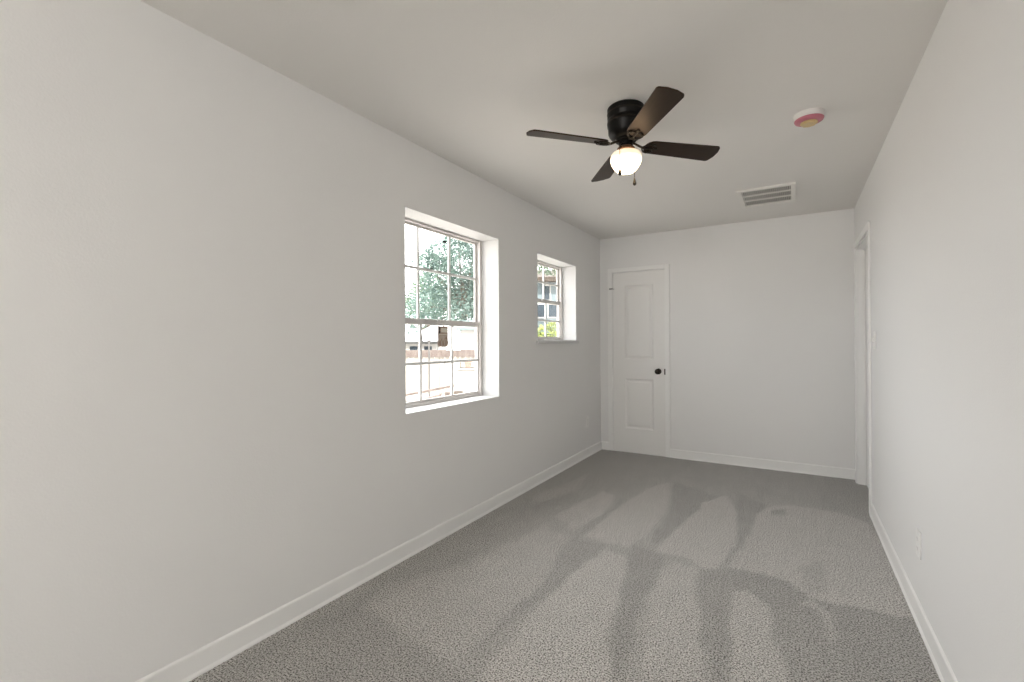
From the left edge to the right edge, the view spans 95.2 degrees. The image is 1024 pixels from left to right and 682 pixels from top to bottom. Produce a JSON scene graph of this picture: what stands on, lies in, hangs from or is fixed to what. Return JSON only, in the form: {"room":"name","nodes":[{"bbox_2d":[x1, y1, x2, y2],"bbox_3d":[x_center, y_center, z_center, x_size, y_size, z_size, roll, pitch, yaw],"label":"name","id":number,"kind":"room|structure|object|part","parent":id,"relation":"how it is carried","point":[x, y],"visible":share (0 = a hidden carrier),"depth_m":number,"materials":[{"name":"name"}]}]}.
{"room":"empty bedroom","nodes":[
{"label":"empty bedroom","id":0,"kind":"room"},
{"bbox_2d":[0,0,600,681],"bbox_3d":[-1.277,0.089,1.839,0.215,2.940,8.867,0,0,31],"label":"wall","id":1,"kind":"structure","parent":0,"point":[205,427],"depth_m":1.80,"materials":[{"name":"white paint"}]},
{"bbox_2d":[135,441,601,681],"bbox_3d":[-1.181,1.212,1.763,0.016,0.094,8.597,0,0,31],"label":"baseboard","id":2,"kind":"structure","parent":1,"relation":"attached to","point":[196,663],"depth_m":2.24,"materials":[{"name":"white paint"}]},
{"bbox_2d":[405,206,498,414],"bbox_3d":[-0.451,-0.177,3.206,0.212,1.213,1.012,0,0,31],"label":"window","id":3,"kind":"structure","parent":1,"relation":"in","point":[485,247],"depth_m":3.59,"materials":[{"name":"white paint"}]},
{"bbox_3d":[-0.533,-0.437,3.256,0.018,0.657,0.960,0,0,31],"label":"sash","id":4,"kind":"part","parent":3,"relation":"part of","materials":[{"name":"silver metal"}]},
{"bbox_3d":[-0.513,0.129,3.244,0.018,0.553,0.960,0,0,31],"label":"sash","id":5,"kind":"part","parent":3,"relation":"part of","materials":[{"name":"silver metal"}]},
{"bbox_2d":[438,326,447,346],"bbox_3d":[-0.484,-0.033,3.286,0.003,0.144,0.112,0,0,31],"label":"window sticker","id":6,"kind":"object","parent":3,"relation":"attached to","point":[442,330],"visible":1,"depth_m":3.28,"materials":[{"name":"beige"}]},
{"bbox_3d":[-0.484,-0.068,3.286,0.001,0.046,0.100,0,0,31],"label":"pale panel","id":7,"kind":"part","parent":6,"relation":"part of","materials":[{"name":"beige"}]},
{"bbox_2d":[536,253,578,343],"bbox_3d":[0.363,-0.377,4.535,0.234,0.803,0.915,0,0,31],"label":"window","id":8,"kind":"structure","parent":1,"relation":"in","point":[565,285],"depth_m":4.87,"materials":[{"name":"white paint"}]},
{"bbox_3d":[0.273,-0.568,4.590,0.018,0.384,0.803,0,0,31],"label":"sash","id":9,"kind":"part","parent":8,"relation":"part of","materials":[{"name":"silver metal"}]},
{"bbox_3d":[0.291,-0.218,4.579,0.018,0.382,0.803,0,0,31],"label":"sash","id":10,"kind":"part","parent":8,"relation":"part of","materials":[{"name":"silver metal"}]},
{"bbox_3d":[0.288,-0.390,4.580,0.058,0.775,0.855,0,0,31],"label":"frame","id":11,"kind":"part","parent":8,"relation":"part of","materials":[{"name":"silver metal"}]},
{"bbox_3d":[0.456,0.011,4.479,0.022,0.027,0.915,0,0,31],"label":"sill","id":12,"kind":"part","parent":8,"relation":"part of","materials":[{"name":"white paint"}]},
{"bbox_2d":[140,0,947,239],"bbox_3d":[-0.171,-1.288,1.153,2.404,0.200,8.597,0,0,31],"label":"ceiling","id":13,"kind":"structure","parent":0,"point":[465,82],"depth_m":2.12,"materials":[{"name":"white paint"}]},
{"bbox_2d":[526,86,719,185],"bbox_3d":[0.588,-1.002,2.381,0.745,0.373,0.868,0,0,35],"label":"ceiling fan","id":14,"kind":"object","parent":13,"relation":"hanging from","point":[628,120],"visible":1,"depth_m":2.32,"materials":[{"name":"brown wood"}]},
{"bbox_3d":[0.278,-1.000,2.297,0.421,0.007,0.122,0,13,-16],"label":"fan blade","id":15,"kind":"part","parent":14,"relation":"part of","materials":[{"name":"brown wood"}]},
{"bbox_3d":[0.560,-1.000,2.700,0.122,0.007,0.421,-13,1,-4],"label":"fan blade","id":16,"kind":"part","parent":14,"relation":"part of","materials":[{"name":"brown wood"}]},
{"bbox_3d":[0.581,-0.910,2.385,0.156,0.110,0.156,0,0,31],"label":"glass globe","id":17,"kind":"part","parent":14,"relation":"part of","materials":[{"name":"white glass"}]},
{"bbox_3d":[0.616,-1.002,2.072,0.122,0.007,0.421,13,-2,-6],"label":"fan blade","id":18,"kind":"part","parent":14,"relation":"part of","materials":[{"name":"brown wood"}]},
{"bbox_3d":[0.887,-1.002,2.461,0.421,0.007,0.122,0,-13,-14],"label":"fan blade","id":19,"kind":"part","parent":14,"relation":"part of","materials":[{"name":"brown wood"}]},
{"bbox_2d":[736,182,795,208],"bbox_3d":[2.083,-1.183,3.824,0.406,0.016,0.524,0,0,31],"label":"ceiling vent","id":20,"kind":"object","parent":13,"relation":"in","point":[785,192],"visible":1,"depth_m":3.80,"materials":[{"name":"silver metal"}]},
{"bbox_2d":[793,108,824,127],"bbox_3d":[1.563,-1.165,2.462,0.144,0.055,0.144,0,0,31],"label":"smoke detector","id":21,"kind":"object","parent":13,"relation":"attached to","point":[810,117],"visible":1,"depth_m":2.42,"materials":[{"name":"white plastic"}]},
{"bbox_2d":[189,450,940,681],"bbox_3d":[-0.102,1.311,1.111,2.537,0.121,8.597,0,0,31],"label":"floor","id":22,"kind":"structure","parent":0,"point":[618,566],"depth_m":2.30,"materials":[{"name":"carpet"}]},
{"bbox_2d":[600,208,854,468],"bbox_3d":[2.153,0.081,4.859,2.534,2.940,0.150,0,0,31],"label":"wall","id":23,"kind":"structure","parent":0,"point":[762,366],"depth_m":4.60,"materials":[{"name":"white paint"}]},
{"bbox_2d":[602,441,608,449],"bbox_3d":[1.078,1.211,5.411,0.083,0.094,0.016,0,0,31],"label":"baseboard","id":24,"kind":"structure","parent":23,"relation":"attached to","point":[605,445],"depth_m":5.41,"materials":[{"name":"white paint"}]},
{"bbox_2d":[608,264,669,457],"bbox_3d":[1.434,0.213,5.263,0.690,2.086,0.198,0,0,31],"label":"door","id":25,"kind":"structure","parent":23,"relation":"in","point":[639,344],"depth_m":5.23,"materials":[{"name":"white paint"}]},
{"bbox_3d":[1.587,0.333,5.091,0.064,0.064,0.062,0,0,31],"label":"knob","id":26,"kind":"part","parent":25,"relation":"part of","materials":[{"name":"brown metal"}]},
{"bbox_2d":[670,449,854,479],"bbox_3d":[2.396,1.203,4.614,1.617,0.094,0.016,0,0,31],"label":"baseboard","id":27,"kind":"structure","parent":23,"relation":"attached to","point":[829,471],"depth_m":4.56,"materials":[{"name":"white paint"}]},
{"bbox_2d":[854,0,1023,681],"bbox_3d":[0.889,0.075,0.442,0.130,2.940,8.717,0,0,31],"label":"wall","id":28,"kind":"structure","parent":0,"point":[942,197],"depth_m":1.57,"materials":[{"name":"white paint"}]},
{"bbox_2d":[854,221,871,514],"bbox_3d":[2.850,0.194,3.701,0.145,2.102,0.929,0,0,31],"label":"door","id":29,"kind":"structure","parent":28,"relation":"in","point":[862,265],"depth_m":4.04,"materials":[{"name":"white paint"}]},
{"bbox_2d":[869,503,957,681],"bbox_3d":[0.599,1.199,0.092,0.016,0.094,7.576,0,0,31],"label":"baseboard","id":30,"kind":"structure","parent":28,"relation":"attached to","point":[945,673],"depth_m":2.08,"materials":[{"name":"white paint"}]},
{"bbox_2d":[916,527,920,559],"bbox_3d":[1.794,0.893,2.065,0.009,0.118,0.072,0,0,31],"label":"power outlet","id":31,"kind":"object","parent":28,"relation":"attached to","point":[918,533],"visible":1,"depth_m":2.05,"materials":[{"name":"white plastic"}]},
{"label":"outside","id":32,"kind":"structure","parent":0,"visible":0},
{"bbox_2d":[406,363,455,398],"bbox_3d":[-0.795,1.752,18.005,100.000,0.300,110.000,0,0,31],"label":"ground","id":33,"kind":"structure","parent":32,"point":[424,395],"depth_m":13.98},
{"bbox_2d":[405,309,424,339],"bbox_3d":[-5.548,-0.270,16.634,4.696,3.801,2.274,0,0,9],"label":"tree","id":34,"kind":"object","parent":33,"relation":"on","point":[412,326],"visible":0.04,"depth_m":16.74,"materials":[{"name":"green plant"}]},
{"bbox_2d":[406,341,448,379],"bbox_3d":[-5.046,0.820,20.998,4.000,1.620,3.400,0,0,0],"label":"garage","id":35,"kind":"structure","parent":33,"relation":"on","point":[410,345],"depth_m":19.50,"materials":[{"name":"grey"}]},
{"bbox_2d":[428,340,430,396],"bbox_3d":[-1.946,0.777,10.998,0.080,1.620,0.080,0,0,31],"label":"metal post","id":36,"kind":"object","parent":33,"relation":"on","point":[428,340],"visible":0.62,"depth_m":10.98,"materials":[{"name":"grey metal"}]},
{"bbox_2d":[405,236,473,366],"bbox_3d":[-1.985,-1.606,19.191,4.738,6.444,2.950,0,0,-18],"label":"tree","id":37,"kind":"object","parent":33,"relation":"on","point":[464,307],"visible":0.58,"depth_m":18.84,"materials":[{"name":"green plant"}]},
{"bbox_2d":[405,264,473,340],"bbox_3d":[-4.435,-1.421,26.504,7.852,6.141,3.201,0,0,0],"label":"tree","id":38,"kind":"object","parent":33,"relation":"on","point":[413,283],"visible":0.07,"depth_m":26.17,"materials":[{"name":"green plant"}]},
{"bbox_2d":[406,347,474,393],"bbox_3d":[-2.921,0.890,14.020,5.350,1.420,0.195,0,0,0],"label":"picket fence","id":39,"kind":"object","parent":33,"relation":"on","point":[442,378],"visible":0.17,"depth_m":13.97,"materials":[{"name":"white wood"}]},
{"bbox_3d":[-3.174,0.376,13.947,4.850,0.210,0.045,0,0,0],"label":"rail","id":40,"kind":"part","parent":39,"relation":"part of","materials":[{"name":"wood"}]},
{"bbox_3d":[-2.146,0.887,14.068,0.100,1.420,0.100,0,0,0],"label":"fence post","id":41,"kind":"part","parent":39,"relation":"part of","materials":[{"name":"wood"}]},
{"bbox_2d":[456,367,474,392],"bbox_3d":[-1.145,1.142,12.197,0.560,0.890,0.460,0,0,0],"label":"concrete block","id":42,"kind":"object","parent":33,"relation":"on","point":[466,376],"visible":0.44,"depth_m":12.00,"materials":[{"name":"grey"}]},
{"bbox_2d":[464,361,471,367],"bbox_3d":[-1.147,0.612,12.198,0.210,0.170,0.210,0,0,31],"label":"terracotta pot","id":43,"kind":"object","parent":42,"relation":"on","point":[467,364],"visible":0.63,"depth_m":12.13,"materials":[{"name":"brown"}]},
{"bbox_2d":[456,321,474,358],"bbox_3d":[-0.848,0.417,16.399,2.000,2.360,1.900,0,0,0],"label":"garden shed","id":44,"kind":"object","parent":33,"relation":"on","point":[467,333],"visible":0.08,"depth_m":15.60,"materials":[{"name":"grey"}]},
{"bbox_3d":[-1.022,0.671,15.582,0.750,1.750,0.028,0,0,0],"label":"door","id":45,"kind":"part","parent":44,"relation":"part of","materials":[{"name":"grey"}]},
{"bbox_2d":[537,264,555,275],"bbox_3d":[2.188,-1.411,16.716,3.887,5.994,1.896,0,0,0],"label":"shade tree","id":46,"kind":"object","parent":33,"relation":"on","point":[538,266],"visible":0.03,"depth_m":16.61,"materials":[{"name":"green plant"}]},
{"bbox_2d":[537,270,556,336],"bbox_3d":[3.270,-0.954,23.003,6.250,5.100,6.900,0,0,0],"label":"house","id":47,"kind":"structure","parent":33,"relation":"on","point":[550,291],"depth_m":19.99,"materials":[{"name":"white"}]},
{"bbox_3d":[1.480,-2.054,19.985,0.360,0.700,0.038,0,0,0],"label":"window trim","id":48,"kind":"part","parent":47,"relation":"part of","materials":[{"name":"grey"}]},
{"bbox_2d":[538,322,556,336],"bbox_3d":[0.499,0.632,6.621,0.923,1.865,0.684,0,0,0],"label":"bush","id":49,"kind":"object","parent":33,"relation":"on","point":[552,331],"visible":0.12,"depth_m":6.56,"materials":[{"name":"green plant"}]},
{"bbox_3d":[-1.594,1.380,8.946,2.600,0.400,1.340,0,0,0],"label":"deck","id":50,"kind":"object","parent":33,"relation":"on","visible":0},
{"bbox_2d":[406,384,453,395],"bbox_3d":[-1.820,0.997,8.997,1.420,0.314,0.068,0,0,0],"label":"plank","id":51,"kind":"object","parent":50,"relation":"on","point":[448,386],"visible":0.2,"depth_m":8.97,"materials":[{"name":"wood"}]},
{"bbox_2d":[422,393,441,398],"bbox_3d":[-1.455,1.037,8.496,0.364,0.162,0.128,0,0,-6],"label":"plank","id":52,"kind":"object","parent":50,"relation":"on","point":[440,394],"visible":0.36,"depth_m":8.45,"materials":[{"name":"beige wood"}]}
]}

